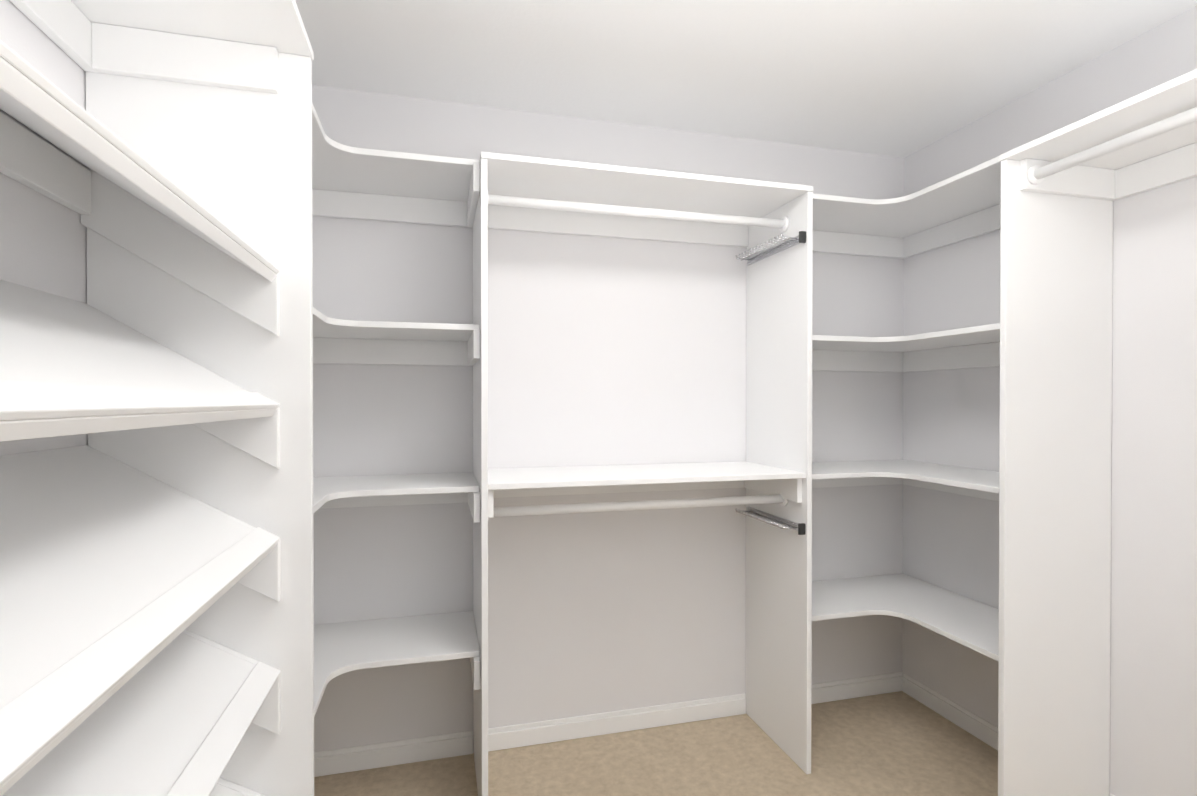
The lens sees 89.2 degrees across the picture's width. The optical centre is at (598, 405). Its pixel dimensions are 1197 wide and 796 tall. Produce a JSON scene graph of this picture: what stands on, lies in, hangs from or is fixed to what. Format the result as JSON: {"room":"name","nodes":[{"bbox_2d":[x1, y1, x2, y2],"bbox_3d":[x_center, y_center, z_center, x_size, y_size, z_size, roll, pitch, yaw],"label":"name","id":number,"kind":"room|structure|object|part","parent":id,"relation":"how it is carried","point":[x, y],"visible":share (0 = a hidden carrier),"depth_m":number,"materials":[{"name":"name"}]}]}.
{"room":"walk-in closet","nodes":[
{"label":"walk-in closet","id":0,"kind":"room"},
{"bbox_2d":[0,0,87,455],"bbox_3d":[-0.866,0.106,0.406,0.120,2.440,3.430,0,0,-15],"label":"wall","id":1,"kind":"structure","parent":0,"point":[43,243],"depth_m":1.07,"materials":[{"name":"paint"}]},
{"bbox_2d":[312,103,479,715],"bbox_3d":[-0.747,0.058,1.753,0.800,1.659,0.883,0,0,-15],"label":"corner shelf","id":2,"kind":"object","parent":1,"relation":"attached to","point":[349,182],"visible":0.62,"depth_m":2.05,"materials":[{"name":"white wood"}]},
{"bbox_2d":[312,85,903,751],"bbox_3d":[0.059,0.091,2.488,2.978,2.440,0.120,0,0,-15],"label":"wall","id":3,"kind":"structure","parent":0,"point":[614,351],"depth_m":2.39,"materials":[{"name":"paint"}]},
{"bbox_2d":[314,672,902,776],"bbox_3d":[0.076,1.269,2.433,2.734,0.085,0.012,0,0,-15],"label":"baseboard","id":4,"kind":"structure","parent":3,"relation":"attached to","point":[534,733],"depth_m":2.38,"materials":[{"name":"white wood"}]},
{"bbox_2d":[314,691,997,795],"bbox_3d":[0.515,1.373,0.782,2.978,0.100,3.670,0,0,-15],"label":"floor","id":5,"kind":"structure","parent":0,"point":[900,743],"depth_m":2.22,"materials":[{"name":"carpet"}]},
{"bbox_2d":[0,0,313,795],"bbox_3d":[-0.512,0.283,0.120,0.413,2.087,2.394,0,0,-15],"label":"shoe rack","id":6,"kind":"object","parent":5,"relation":"on","point":[156,589],"visible":1,"depth_m":1.16,"materials":[{"name":"white wood"}]},
{"bbox_2d":[473,152,812,795],"bbox_3d":[0.144,0.269,2.217,1.156,2.087,0.447,0,0,-15],"label":"organizer","id":7,"kind":"object","parent":5,"relation":"on","point":[768,225],"visible":0.96,"depth_m":2.23,"materials":[{"name":"white wood"}]},
{"bbox_3d":[0.163,-0.163,2.142,1.115,1.086,0.054,0,0,-15],"label":"rod","id":8,"kind":"part","parent":7,"relation":"part of","materials":[{"name":"white wood"}]},
{"bbox_2d":[998,69,1196,795],"bbox_3d":[1.679,0.288,0.881,0.429,2.067,2.078,0,0,-15],"label":"closet shelving unit","id":9,"kind":"object","parent":5,"relation":"on","point":[1063,188],"visible":1,"depth_m":1.85,"materials":[{"name":"white wood"}]},
{"bbox_3d":[1.553,-0.677,0.841,0.054,0.054,1.997,0,0,-15],"label":"rod","id":10,"kind":"part","parent":9,"relation":"part of","materials":[{"name":"white wood"}]},
{"bbox_2d":[295,0,1196,157],"bbox_3d":[0.515,-1.167,0.764,2.978,0.100,3.670,0,0,-15],"label":"ceiling","id":11,"kind":"structure","parent":0,"point":[900,78],"depth_m":1.96,"materials":[{"name":"paint"}]},
{"bbox_2d":[902,6,1196,795],"bbox_3d":[1.896,0.101,1.140,0.120,2.440,3.430,0,0,-15],"label":"wall","id":12,"kind":"structure","parent":0,"point":[951,417],"depth_m":1.89,"materials":[{"name":"paint"}]},
{"bbox_2d":[812,156,1000,660],"bbox_3d":[1.132,0.055,2.260,0.776,1.659,0.869,0,0,-15],"label":"corner shelf","id":13,"kind":"object","parent":12,"relation":"attached to","point":[963,206],"visible":0.42,"depth_m":2.39,"materials":[{"name":"white wood"}]},
{"bbox_2d":[903,673,997,750],"bbox_3d":[1.505,1.270,2.361,0.012,0.084,0.856,0,0,-15],"label":"baseboard","id":14,"kind":"structure","parent":12,"relation":"attached to","point":[980,728],"depth_m":2.50,"materials":[{"name":"white wood"}]}
]}

